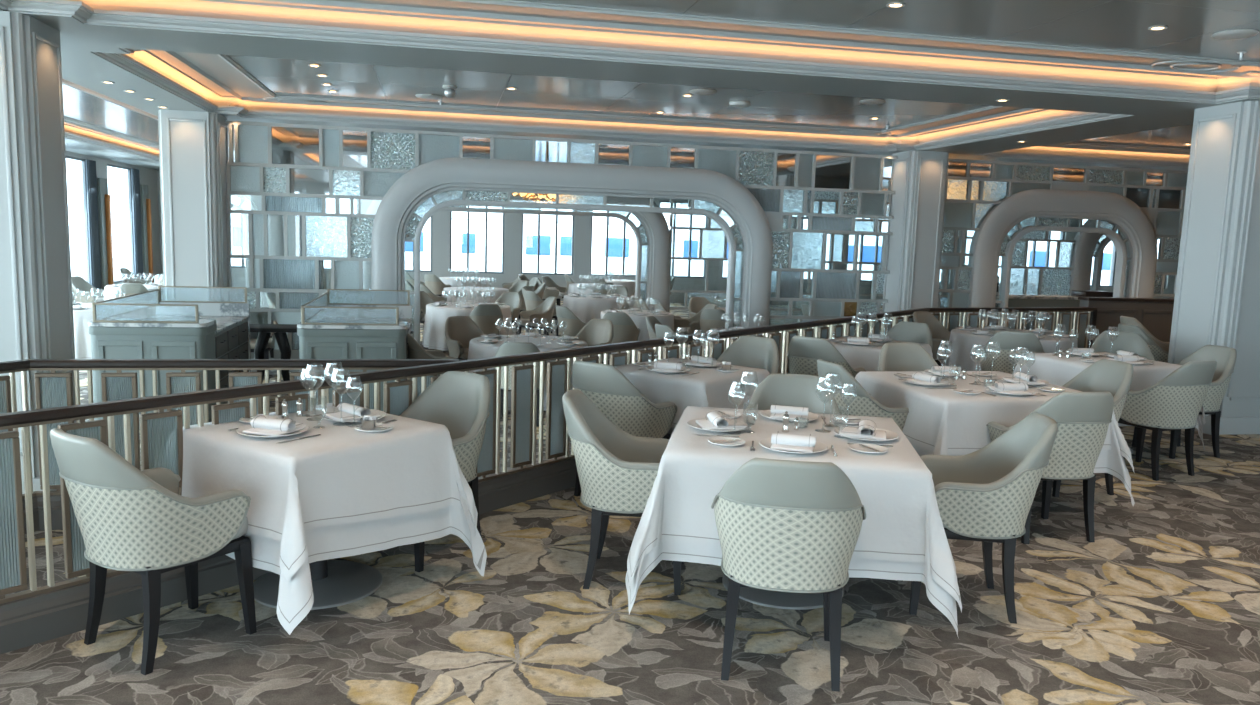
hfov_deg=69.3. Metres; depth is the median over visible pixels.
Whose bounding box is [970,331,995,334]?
plate
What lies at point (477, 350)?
tablecloth
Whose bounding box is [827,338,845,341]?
bread plate
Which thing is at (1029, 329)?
plate
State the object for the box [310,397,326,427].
water goblet
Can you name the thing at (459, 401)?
dining chair
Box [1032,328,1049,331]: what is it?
napkin
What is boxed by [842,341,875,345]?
charger plate
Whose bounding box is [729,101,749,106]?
smoke detector
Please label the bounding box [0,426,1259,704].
floor
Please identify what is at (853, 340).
napkin
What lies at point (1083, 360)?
bread plate
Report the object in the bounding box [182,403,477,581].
tablecloth overlay
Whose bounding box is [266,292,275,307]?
dining chair
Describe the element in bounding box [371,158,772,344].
portal
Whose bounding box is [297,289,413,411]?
cabinet
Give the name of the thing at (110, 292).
tablecloth
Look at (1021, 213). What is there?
portal
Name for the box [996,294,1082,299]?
countertop
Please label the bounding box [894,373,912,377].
bread plate
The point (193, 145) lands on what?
column
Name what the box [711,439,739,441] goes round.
butter knife
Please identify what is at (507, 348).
dining chair
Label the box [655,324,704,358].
dining chair
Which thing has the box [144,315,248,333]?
countertop
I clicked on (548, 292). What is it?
dining chair
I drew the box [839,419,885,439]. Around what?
napkin
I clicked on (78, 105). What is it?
ceiling panel
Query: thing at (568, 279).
dining chair
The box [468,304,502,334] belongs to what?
dining chair
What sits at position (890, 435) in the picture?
charger plate
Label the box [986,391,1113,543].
dining chair
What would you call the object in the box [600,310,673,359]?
tablecloth
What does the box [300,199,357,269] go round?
window
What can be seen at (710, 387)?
tablecloth overlay
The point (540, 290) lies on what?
dining chair
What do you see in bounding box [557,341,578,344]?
plate
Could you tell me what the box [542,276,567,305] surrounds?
dining chair
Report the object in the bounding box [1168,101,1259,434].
column
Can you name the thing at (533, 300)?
dining chair
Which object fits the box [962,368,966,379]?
shaker
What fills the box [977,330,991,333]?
napkin
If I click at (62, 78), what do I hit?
ceiling
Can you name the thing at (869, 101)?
ceiling speaker
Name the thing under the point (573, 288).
tablecloth
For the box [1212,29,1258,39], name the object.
ceiling speaker
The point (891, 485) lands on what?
tablecloth overlay
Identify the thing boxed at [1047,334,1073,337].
plate
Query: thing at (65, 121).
trim
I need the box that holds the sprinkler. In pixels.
[1237,51,1245,61]
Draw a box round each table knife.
[276,434,320,443]
[694,434,739,436]
[831,445,837,456]
[925,388,956,388]
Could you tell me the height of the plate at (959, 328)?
0.020 m
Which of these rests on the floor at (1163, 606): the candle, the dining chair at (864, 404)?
the dining chair at (864, 404)
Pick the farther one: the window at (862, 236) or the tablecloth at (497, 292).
the window at (862, 236)
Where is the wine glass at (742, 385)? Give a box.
[727,385,743,433]
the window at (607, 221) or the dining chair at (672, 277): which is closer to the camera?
the dining chair at (672, 277)
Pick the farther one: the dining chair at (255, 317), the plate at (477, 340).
the dining chair at (255, 317)
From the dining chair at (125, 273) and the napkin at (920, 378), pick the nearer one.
the napkin at (920, 378)
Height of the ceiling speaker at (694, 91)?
0.020 m
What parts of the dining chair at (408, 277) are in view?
backrest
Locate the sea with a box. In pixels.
[71,272,122,280]
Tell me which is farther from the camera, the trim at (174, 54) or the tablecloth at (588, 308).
the tablecloth at (588, 308)
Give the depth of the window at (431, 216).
26.27 m
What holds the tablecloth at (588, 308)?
on the dining table
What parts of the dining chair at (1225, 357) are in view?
leg, leg, leg, seat frame, backrest, leg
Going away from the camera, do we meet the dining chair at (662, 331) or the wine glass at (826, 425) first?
the wine glass at (826, 425)
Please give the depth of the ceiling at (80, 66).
8.03 m
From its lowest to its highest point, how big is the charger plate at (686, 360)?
0.020 m
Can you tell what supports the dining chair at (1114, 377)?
on the floor at (1163, 606)
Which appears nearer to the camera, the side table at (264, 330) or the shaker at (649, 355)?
the shaker at (649, 355)
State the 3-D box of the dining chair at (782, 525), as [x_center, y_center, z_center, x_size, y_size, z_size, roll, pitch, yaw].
[0.600,0.781,3.529,0.587,0.892,0.658,3,7,8]
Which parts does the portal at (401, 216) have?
glass, glass, glass, glass, glass, glass, glass, glass, glass, glass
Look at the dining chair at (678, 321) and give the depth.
15.50 m
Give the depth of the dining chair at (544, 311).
15.85 m
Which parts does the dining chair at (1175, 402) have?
leg, seat frame, leg, backrest, leg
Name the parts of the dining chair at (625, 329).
backrest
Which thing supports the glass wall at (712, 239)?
on the floor at (683, 313)
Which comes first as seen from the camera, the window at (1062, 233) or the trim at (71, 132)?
the trim at (71, 132)
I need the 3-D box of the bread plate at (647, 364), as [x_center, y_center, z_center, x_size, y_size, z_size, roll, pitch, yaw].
[0.113,0.086,6.370,0.166,0.014,0.166,0,7,-12]
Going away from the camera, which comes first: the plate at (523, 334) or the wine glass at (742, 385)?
the wine glass at (742, 385)
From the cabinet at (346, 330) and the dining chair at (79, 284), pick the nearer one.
the cabinet at (346, 330)
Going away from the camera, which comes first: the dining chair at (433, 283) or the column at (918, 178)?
the column at (918, 178)
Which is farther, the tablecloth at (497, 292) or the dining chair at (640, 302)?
the tablecloth at (497, 292)
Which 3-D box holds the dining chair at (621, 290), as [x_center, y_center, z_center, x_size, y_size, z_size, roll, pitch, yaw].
[-0.327,-0.982,19.811,0.587,0.892,0.658,4,8,18]
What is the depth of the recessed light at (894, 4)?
5.89 m
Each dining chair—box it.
[50,428,256,674]
[71,276,104,302]
[116,283,152,303]
[120,268,151,283]
[146,294,163,316]
[250,307,277,379]
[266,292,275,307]
[400,371,489,571]
[405,272,424,286]
[405,280,413,291]
[407,333,454,375]
[411,291,434,326]
[420,283,446,301]
[424,274,450,295]
[445,316,484,371]
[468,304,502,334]
[494,342,546,425]
[496,292,521,334]
[502,274,523,288]
[508,280,528,291]
[514,286,533,325]
[518,274,537,287]
[518,283,545,319]
[518,296,556,335]
[522,288,551,332]
[524,290,557,335]
[529,277,537,290]
[536,278,561,305]
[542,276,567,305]
[556,305,585,336]
[562,389,683,594]
[565,274,574,288]
[572,360,676,495]
[575,319,613,364]
[590,277,606,283]
[592,282,614,294]
[602,312,639,364]
[606,286,628,297]
[619,298,648,309]
[646,316,688,359]
[654,301,689,343]
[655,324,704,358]
[670,276,674,294]
[676,304,716,342]
[688,297,710,343]
[699,308,725,332]
[711,457,865,691]
[716,336,778,373]
[745,373,841,414]
[787,336,865,377]
[817,359,908,430]
[878,342,937,370]
[885,321,932,348]
[897,413,1058,623]
[913,311,950,365]
[978,331,1044,373]
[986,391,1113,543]
[1052,359,1132,496]
[1091,331,1154,360]
[1118,323,1168,362]
[1118,360,1216,480]
[1120,316,1169,351]
[1132,345,1236,458]
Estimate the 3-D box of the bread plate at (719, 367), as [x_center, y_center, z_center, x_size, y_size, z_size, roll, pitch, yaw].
[0.665,0.120,6.240,0.166,0.014,0.166,0,7,-12]
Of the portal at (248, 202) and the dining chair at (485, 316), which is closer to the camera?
the dining chair at (485, 316)
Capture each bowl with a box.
[354,415,382,431]
[717,361,734,370]
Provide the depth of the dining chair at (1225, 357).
7.42 m
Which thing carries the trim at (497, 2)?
attached to the ceiling at (433, 4)
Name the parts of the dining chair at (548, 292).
backrest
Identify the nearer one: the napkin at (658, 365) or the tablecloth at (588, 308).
the napkin at (658, 365)
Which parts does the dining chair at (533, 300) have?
backrest, leg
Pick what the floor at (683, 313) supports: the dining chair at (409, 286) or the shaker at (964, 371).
the dining chair at (409, 286)
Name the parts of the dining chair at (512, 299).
backrest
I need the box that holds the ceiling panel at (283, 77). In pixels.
[228,55,987,130]
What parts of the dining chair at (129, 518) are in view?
leg, backrest, leg, seat frame, leg, seat, leg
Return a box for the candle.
[798,422,804,426]
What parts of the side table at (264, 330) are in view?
turned leg, turned leg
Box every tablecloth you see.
[73,303,147,358]
[104,284,163,303]
[154,275,162,284]
[225,456,486,634]
[422,302,512,350]
[439,277,489,286]
[443,287,508,302]
[468,335,587,410]
[563,294,627,323]
[568,283,621,294]
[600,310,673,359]
[604,279,635,297]
[625,477,957,635]
[667,428,673,435]
[705,329,781,363]
[911,419,1134,505]
[945,328,1077,370]
[1118,414,1204,449]
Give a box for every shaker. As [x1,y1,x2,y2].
[281,399,288,418]
[296,397,303,416]
[648,352,651,362]
[782,411,789,432]
[794,417,798,429]
[954,369,958,379]
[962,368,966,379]
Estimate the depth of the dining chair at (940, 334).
10.46 m
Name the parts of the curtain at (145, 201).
copper rod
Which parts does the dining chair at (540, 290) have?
backrest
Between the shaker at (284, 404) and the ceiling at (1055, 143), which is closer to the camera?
the shaker at (284, 404)
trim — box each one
[62,79,228,147]
[64,120,158,148]
[64,124,159,160]
[165,51,1034,136]
[217,54,1002,132]
[260,0,1259,78]
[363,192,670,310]
[447,0,1259,66]
[977,146,1189,167]
[1041,144,1189,153]
[1061,142,1189,150]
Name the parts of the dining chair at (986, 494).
leg, seat frame, leg, backrest, leg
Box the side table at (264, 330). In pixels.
[250,324,296,381]
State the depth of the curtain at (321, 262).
25.57 m
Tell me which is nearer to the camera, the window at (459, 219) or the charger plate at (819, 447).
the charger plate at (819, 447)
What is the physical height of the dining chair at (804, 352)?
0.892 m
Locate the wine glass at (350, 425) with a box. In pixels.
[345,378,362,426]
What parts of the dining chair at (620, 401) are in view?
leg, backrest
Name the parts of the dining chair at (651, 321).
backrest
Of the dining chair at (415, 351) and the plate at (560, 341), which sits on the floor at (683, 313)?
the dining chair at (415, 351)
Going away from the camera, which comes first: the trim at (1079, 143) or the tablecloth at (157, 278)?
the trim at (1079, 143)
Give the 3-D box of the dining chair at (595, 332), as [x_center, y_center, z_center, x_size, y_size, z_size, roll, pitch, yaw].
[-0.524,0.031,11.857,0.586,0.892,0.658,6,8,28]
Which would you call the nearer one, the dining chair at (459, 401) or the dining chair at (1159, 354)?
the dining chair at (459, 401)
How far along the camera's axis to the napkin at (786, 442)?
3.93 m
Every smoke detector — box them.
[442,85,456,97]
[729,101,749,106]
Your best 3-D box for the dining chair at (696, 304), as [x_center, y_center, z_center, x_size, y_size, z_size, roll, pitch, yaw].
[1.382,-0.570,17.018,0.587,0.892,0.658,-1,8,-22]
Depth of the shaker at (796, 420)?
4.37 m
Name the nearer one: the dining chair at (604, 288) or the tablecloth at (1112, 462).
the tablecloth at (1112, 462)
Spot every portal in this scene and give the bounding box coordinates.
[231,195,283,307]
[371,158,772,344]
[966,189,1156,327]
[1069,220,1176,294]
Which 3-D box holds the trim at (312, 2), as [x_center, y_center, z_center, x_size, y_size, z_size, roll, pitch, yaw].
[4.353,-1.674,2.048,14.380,0.030,11.190,0,7,-12]
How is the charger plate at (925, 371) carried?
on the tablecloth overlay at (938, 421)
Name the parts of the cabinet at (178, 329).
door panel, screen frame, screen glass, screen frame, cornice, door panel, screen frame, splash panel, drawer, drawer, drawer, drawer, drawer, drawer, drawer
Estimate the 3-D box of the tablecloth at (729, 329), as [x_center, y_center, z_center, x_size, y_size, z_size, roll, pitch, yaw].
[1.526,0.071,12.374,1.099,0.690,1.143,5,8,25]
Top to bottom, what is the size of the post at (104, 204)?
2.900 m
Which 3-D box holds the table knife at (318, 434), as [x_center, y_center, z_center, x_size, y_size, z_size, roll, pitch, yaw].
[-1.401,0.366,3.858,0.016,0.005,0.220,7,9,34]
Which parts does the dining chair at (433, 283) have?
backrest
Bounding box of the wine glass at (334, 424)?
[331,368,350,425]
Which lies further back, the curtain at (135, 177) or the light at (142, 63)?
the curtain at (135, 177)
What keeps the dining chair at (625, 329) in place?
on the floor at (683, 313)
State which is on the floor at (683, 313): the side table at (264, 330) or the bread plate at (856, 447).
the side table at (264, 330)
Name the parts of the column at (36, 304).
baseboard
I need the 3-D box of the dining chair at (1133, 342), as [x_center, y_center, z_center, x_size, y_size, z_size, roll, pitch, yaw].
[4.546,0.271,8.474,0.587,0.892,0.658,5,8,23]
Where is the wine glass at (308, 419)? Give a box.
[304,367,324,420]
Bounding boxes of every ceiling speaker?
[415,94,442,98]
[689,89,716,94]
[859,99,885,103]
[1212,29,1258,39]
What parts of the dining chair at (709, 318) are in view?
backrest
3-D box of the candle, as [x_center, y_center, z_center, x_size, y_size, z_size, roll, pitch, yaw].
[0.835,0.350,4.442,0.038,0.015,0.037,0,7,-12]
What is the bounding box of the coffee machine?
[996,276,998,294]
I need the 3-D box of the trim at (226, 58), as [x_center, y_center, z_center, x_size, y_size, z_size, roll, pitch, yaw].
[-0.109,-2.874,10.354,8.000,0.040,3.000,0,7,-12]
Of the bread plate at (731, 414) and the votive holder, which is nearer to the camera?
the votive holder
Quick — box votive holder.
[794,418,808,427]
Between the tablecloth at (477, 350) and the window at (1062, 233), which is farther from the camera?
the window at (1062, 233)
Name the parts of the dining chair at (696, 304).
backrest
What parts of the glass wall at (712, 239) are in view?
glass pane, glass pane, glass pane, glass pane, glass pane, glass pane, glass pane, glass pane, glass pane, glass pane, glass pane, glass pane, glass pane, glass pane, glass pane, glass pane, glass pane, glass pane, glass pane, glass pane, glass pane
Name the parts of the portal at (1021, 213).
glass, glass, glass, glass, glass, glass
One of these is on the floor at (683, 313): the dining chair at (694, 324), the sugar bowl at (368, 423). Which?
the dining chair at (694, 324)
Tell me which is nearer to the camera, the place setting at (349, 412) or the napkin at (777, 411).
the place setting at (349, 412)
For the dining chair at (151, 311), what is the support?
on the floor at (683, 313)
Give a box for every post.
[97,178,113,289]
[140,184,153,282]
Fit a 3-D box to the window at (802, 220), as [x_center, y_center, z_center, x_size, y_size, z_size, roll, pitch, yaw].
[5.611,-3.415,28.651,1.560,2.300,0.120,0,7,-12]
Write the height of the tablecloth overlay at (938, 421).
0.450 m
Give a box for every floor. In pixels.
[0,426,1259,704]
[79,301,881,477]
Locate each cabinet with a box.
[88,286,250,428]
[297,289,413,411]
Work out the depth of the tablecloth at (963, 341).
9.38 m
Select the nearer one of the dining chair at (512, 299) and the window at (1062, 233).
the dining chair at (512, 299)
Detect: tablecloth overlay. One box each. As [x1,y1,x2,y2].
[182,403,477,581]
[614,358,769,428]
[627,406,961,612]
[826,336,932,370]
[855,371,1134,472]
[1012,352,1205,423]
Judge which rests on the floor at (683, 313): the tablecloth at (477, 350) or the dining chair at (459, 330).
the dining chair at (459, 330)
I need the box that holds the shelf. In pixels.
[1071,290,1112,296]
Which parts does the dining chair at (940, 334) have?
backrest, seat frame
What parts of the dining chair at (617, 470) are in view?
leg, leg, backrest, seat frame, leg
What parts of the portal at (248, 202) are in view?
glass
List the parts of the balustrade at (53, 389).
ribbed glass, panel frame, rail, panel frame, ribbed glass, ribbed glass, panel frame, panel frame, ribbed glass, rail, handrail, ribbed glass, panel frame, panel frame, ribbed glass, ribbed glass, panel frame, ribbed glass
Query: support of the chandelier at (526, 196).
hanging from the ceiling panel at (557, 150)
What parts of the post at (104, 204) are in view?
copper rod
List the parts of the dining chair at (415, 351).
backrest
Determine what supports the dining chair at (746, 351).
on the floor at (1163, 606)
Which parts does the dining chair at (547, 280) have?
backrest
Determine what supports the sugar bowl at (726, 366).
on the tablecloth overlay at (710, 387)
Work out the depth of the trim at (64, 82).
12.56 m
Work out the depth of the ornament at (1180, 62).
7.54 m
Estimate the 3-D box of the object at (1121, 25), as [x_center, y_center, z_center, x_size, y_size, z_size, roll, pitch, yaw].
[4.353,-1.682,2.047,13.354,0.010,10.164,0,7,-12]
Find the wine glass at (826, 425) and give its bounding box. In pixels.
[822,373,841,426]
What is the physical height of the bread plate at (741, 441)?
0.014 m
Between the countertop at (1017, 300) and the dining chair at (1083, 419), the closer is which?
the dining chair at (1083, 419)
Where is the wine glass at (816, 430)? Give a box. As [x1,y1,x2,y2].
[815,380,834,432]
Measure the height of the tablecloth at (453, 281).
0.690 m
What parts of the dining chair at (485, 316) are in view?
backrest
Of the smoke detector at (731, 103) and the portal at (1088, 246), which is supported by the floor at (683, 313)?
the portal at (1088, 246)
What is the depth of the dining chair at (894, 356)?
7.07 m
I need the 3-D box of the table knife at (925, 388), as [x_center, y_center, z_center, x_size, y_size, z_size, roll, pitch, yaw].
[1.968,0.227,5.769,0.220,0.005,0.016,0,7,-13]
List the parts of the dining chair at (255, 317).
seat, backrest, leg, leg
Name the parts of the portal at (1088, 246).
casing, glass, glass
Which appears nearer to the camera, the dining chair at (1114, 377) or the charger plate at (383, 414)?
the charger plate at (383, 414)
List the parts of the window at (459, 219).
deck rail, deck rail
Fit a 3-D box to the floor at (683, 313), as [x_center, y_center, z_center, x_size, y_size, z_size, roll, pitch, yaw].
[6.807,0.701,12.726,33.500,0.200,32.200,0,7,-12]
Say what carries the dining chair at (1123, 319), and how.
on the floor at (1163, 606)
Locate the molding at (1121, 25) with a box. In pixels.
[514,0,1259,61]
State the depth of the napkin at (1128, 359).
7.33 m
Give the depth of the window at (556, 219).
27.00 m
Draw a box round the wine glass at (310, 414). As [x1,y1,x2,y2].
[300,370,316,416]
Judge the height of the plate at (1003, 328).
0.020 m
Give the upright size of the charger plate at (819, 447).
0.020 m
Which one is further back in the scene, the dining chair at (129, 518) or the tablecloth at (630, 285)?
the tablecloth at (630, 285)
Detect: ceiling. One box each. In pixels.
[0,10,1259,170]
[62,78,228,149]
[147,50,1043,135]
[229,0,1259,76]
[1055,143,1189,151]
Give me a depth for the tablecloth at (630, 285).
25.00 m
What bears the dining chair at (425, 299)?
on the floor at (683, 313)
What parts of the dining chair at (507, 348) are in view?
leg, backrest, leg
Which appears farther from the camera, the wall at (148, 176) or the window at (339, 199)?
the window at (339, 199)
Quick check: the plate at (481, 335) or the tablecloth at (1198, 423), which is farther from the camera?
the plate at (481, 335)
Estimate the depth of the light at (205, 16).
7.11 m
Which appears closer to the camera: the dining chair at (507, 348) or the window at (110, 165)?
the dining chair at (507, 348)
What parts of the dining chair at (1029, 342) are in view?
backrest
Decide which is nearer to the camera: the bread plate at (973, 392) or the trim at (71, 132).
the bread plate at (973, 392)
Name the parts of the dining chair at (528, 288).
backrest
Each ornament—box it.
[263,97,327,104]
[840,131,890,135]
[1151,60,1240,72]
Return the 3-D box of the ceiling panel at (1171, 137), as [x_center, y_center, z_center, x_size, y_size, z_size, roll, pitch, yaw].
[14.217,-2.826,13.395,16.044,0.010,2.744,0,7,-12]
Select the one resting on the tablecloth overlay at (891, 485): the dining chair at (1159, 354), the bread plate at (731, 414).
the bread plate at (731, 414)
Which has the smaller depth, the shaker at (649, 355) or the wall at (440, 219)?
the shaker at (649, 355)
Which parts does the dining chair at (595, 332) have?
backrest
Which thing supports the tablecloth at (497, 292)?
on the dining table
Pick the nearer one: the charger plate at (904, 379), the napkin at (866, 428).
the napkin at (866, 428)
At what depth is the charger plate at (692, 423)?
4.33 m
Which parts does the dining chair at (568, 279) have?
backrest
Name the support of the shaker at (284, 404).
on the tablecloth overlay at (343, 474)
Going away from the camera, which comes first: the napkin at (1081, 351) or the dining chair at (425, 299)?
the napkin at (1081, 351)
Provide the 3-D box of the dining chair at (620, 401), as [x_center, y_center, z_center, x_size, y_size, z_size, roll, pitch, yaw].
[-0.059,0.475,5.753,0.587,0.892,0.658,7,9,37]
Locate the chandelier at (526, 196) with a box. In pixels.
[512,141,555,202]
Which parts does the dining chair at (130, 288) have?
backrest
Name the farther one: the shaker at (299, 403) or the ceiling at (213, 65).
the ceiling at (213, 65)
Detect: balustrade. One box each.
[0,307,1096,653]
[0,359,458,533]
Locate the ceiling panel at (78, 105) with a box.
[62,84,228,158]
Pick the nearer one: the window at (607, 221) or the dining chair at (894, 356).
the dining chair at (894, 356)
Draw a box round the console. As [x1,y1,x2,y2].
[1078,297,1173,341]
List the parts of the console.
raised panel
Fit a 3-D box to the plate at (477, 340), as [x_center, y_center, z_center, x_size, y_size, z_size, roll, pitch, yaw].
[-1.603,-0.122,10.310,0.260,0.020,0.260,0,7,-12]
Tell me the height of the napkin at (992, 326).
0.034 m
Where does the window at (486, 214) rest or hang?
in the wall at (440, 219)
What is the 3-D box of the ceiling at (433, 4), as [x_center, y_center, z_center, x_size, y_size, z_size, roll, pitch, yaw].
[4.354,-1.689,2.047,15.660,0.001,12.470,0,7,-12]
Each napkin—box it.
[243,415,306,435]
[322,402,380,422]
[481,338,496,341]
[485,334,499,336]
[560,335,573,338]
[560,340,574,343]
[652,360,685,371]
[684,354,720,366]
[696,411,746,429]
[769,403,808,421]
[771,431,815,451]
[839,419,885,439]
[847,337,869,343]
[868,333,891,341]
[906,372,948,384]
[929,365,966,375]
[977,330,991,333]
[987,382,1031,393]
[989,325,1002,327]
[1002,371,1044,383]
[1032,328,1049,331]
[1066,347,1100,355]
[1106,354,1143,363]
[1108,350,1143,358]
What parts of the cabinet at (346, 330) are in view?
screen frame, screen glass, door panel, screen frame, cornice, splash panel, screen frame, door panel, drawer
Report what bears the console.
on the floor at (683, 313)
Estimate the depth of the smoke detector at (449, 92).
9.80 m
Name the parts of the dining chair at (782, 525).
leg, seat frame, backrest, leg, leg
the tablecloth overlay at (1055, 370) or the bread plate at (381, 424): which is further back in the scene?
the tablecloth overlay at (1055, 370)
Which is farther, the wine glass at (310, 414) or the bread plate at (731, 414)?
the bread plate at (731, 414)
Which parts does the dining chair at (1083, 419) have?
leg, leg, backrest, seat frame, leg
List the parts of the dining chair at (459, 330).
seat, backrest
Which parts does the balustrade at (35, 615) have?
ribbed glass, panel frame, panel frame, ribbed glass, panel frame, ribbed glass, panel frame, ribbed glass, rail, panel frame, ribbed glass, panel frame, ribbed glass, panel frame, ribbed glass, panel frame, panel frame, ribbed glass, panel frame, ribbed glass, rail, handrail, panel frame, ribbed glass, panel frame, panel frame, ribbed glass, panel frame, ribbed glass, panel frame, ribbed glass, panel frame, ribbed glass, panel frame, ribbed glass, panel frame, ribbed glass, panel frame, ribbed glass, panel frame, ribbed glass, panel frame, ribbed glass, panel frame, ribbed glass, panel frame, ribbed glass, panel frame, ribbed glass, panel frame, ribbed glass, panel frame, ribbed glass, panel frame, panel frame, ribbed glass, panel frame, ribbed glass, panel frame, ribbed glass, panel frame, ribbed glass, panel frame, ribbed glass, panel frame, ribbed glass, panel frame, ribbed glass, panel frame, ribbed glass, post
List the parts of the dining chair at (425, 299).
backrest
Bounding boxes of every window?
[66,155,89,283]
[107,164,134,283]
[231,198,1158,285]
[231,199,244,267]
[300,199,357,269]
[405,216,431,271]
[450,206,504,273]
[521,209,574,274]
[590,210,640,276]
[659,201,707,277]
[801,216,830,280]
[847,218,878,281]
[1031,231,1064,266]
[1090,245,1115,286]
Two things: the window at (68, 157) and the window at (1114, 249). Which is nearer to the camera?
the window at (68, 157)
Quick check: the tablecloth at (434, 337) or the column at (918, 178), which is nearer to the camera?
the column at (918, 178)
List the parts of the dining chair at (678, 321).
backrest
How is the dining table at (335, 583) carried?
on the floor at (1163, 606)
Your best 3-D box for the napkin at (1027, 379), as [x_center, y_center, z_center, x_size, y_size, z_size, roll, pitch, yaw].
[2.628,0.167,6.093,0.210,0.063,0.190,1,7,-6]
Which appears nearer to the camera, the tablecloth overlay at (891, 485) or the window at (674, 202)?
the tablecloth overlay at (891, 485)
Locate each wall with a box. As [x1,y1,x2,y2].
[65,151,160,300]
[157,170,1174,305]
[225,120,1187,374]
[668,177,1082,325]
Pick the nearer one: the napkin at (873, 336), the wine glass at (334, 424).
the wine glass at (334, 424)
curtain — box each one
[85,159,101,289]
[131,168,143,278]
[319,260,323,288]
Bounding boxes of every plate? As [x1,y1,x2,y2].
[237,425,309,437]
[239,415,277,422]
[321,409,386,422]
[355,423,392,432]
[477,340,499,342]
[481,335,501,337]
[520,333,540,336]
[557,336,577,339]
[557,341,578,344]
[634,362,653,366]
[647,366,689,373]
[682,360,721,366]
[687,418,748,431]
[708,437,744,445]
[709,411,740,418]
[715,367,738,371]
[759,438,827,453]
[760,410,818,421]
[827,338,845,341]
[831,417,862,424]
[834,426,898,441]
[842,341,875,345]
[849,444,887,453]
[864,337,894,341]
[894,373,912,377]
[903,378,949,385]
[924,369,967,376]
[953,389,980,394]
[955,327,978,330]
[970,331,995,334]
[972,372,996,376]
[984,326,1008,329]
[985,387,1036,395]
[1002,377,1048,385]
[1029,329,1053,332]
[1037,387,1065,391]
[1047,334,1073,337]
[1063,351,1098,356]
[1079,359,1097,362]
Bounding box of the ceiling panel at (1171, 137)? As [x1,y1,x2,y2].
[1069,124,1192,148]
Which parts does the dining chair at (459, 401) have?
leg, backrest, leg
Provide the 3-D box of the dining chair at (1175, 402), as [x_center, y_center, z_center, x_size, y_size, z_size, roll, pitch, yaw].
[3.963,0.463,6.837,0.586,0.892,0.658,-2,8,-26]
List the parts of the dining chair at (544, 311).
seat, seat frame, backrest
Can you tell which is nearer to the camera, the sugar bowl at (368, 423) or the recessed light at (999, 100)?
the sugar bowl at (368, 423)
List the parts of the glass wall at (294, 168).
glass pane, glass pane, glass pane, glass pane, glass pane, glass pane, glass pane, glass pane, solid panel, glass pane, glass pane, glass pane, glass pane, glass pane, glass pane, glass pane, glass pane, glass pane, glass pane, glass pane, glass pane, glass pane, glass pane, glass pane, glass pane, glass pane, glass pane, glass pane, glass pane, glass pane, glass pane, glass pane, glass pane, glass pane, glass pane, solid panel, glass pane, glass pane, glass pane, glass pane, glass pane, glass pane, glass pane, glass pane, glass pane, glass pane, glass pane, glass pane, glass pane, glass pane, glass pane, glass pane, glass pane, glass pane, glass pane, glass pane, glass pane, glass pane, glass pane, glass pane, glass pane, glass pane, glass pane, glass pane, glass pane, glass pane, glass pane, glass pane, solid panel, glass pane, glass pane, glass pane, glass pane, solid panel, glass pane, glass pane, glass pane, glass pane, glass pane, glass pane, glass pane, glass pane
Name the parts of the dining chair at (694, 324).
seat, backrest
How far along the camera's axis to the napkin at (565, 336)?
10.87 m
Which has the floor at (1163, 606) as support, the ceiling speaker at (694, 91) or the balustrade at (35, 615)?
the balustrade at (35, 615)
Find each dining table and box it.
[253,560,381,609]
[722,574,843,609]
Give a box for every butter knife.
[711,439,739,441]
[859,444,879,451]
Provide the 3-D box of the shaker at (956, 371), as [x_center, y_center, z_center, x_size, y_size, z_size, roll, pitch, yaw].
[2.206,0.146,6.160,0.030,0.080,0.030,0,7,-12]
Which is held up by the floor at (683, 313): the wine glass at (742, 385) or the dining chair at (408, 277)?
the dining chair at (408, 277)
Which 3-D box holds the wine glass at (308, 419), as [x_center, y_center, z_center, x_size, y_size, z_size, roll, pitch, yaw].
[-1.468,0.183,4.248,0.091,0.261,0.091,0,7,-12]
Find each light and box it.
[0,0,1259,103]
[91,48,1132,151]
[886,2,904,7]
[996,99,1008,101]
[1148,26,1167,29]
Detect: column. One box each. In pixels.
[0,11,75,493]
[158,110,228,301]
[882,151,948,318]
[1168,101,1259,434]
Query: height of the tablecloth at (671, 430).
0.652 m
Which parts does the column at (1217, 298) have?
baseboard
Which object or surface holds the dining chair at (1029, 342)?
on the floor at (1163, 606)
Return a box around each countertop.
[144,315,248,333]
[320,317,411,329]
[996,290,1112,336]
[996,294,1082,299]
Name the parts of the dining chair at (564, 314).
backrest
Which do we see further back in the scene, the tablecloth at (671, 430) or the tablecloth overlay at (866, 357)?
the tablecloth overlay at (866, 357)
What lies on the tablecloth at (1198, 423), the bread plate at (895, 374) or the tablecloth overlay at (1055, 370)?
the tablecloth overlay at (1055, 370)
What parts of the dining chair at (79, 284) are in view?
seat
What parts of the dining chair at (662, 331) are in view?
backrest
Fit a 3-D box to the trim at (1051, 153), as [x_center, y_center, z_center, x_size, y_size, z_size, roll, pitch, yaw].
[14.214,-2.734,13.407,18.000,0.200,4.700,0,7,-12]
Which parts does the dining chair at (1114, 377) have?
leg, backrest, leg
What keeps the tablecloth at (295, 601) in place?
on the dining table at (335, 583)
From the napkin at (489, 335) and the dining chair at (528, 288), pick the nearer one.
the napkin at (489, 335)

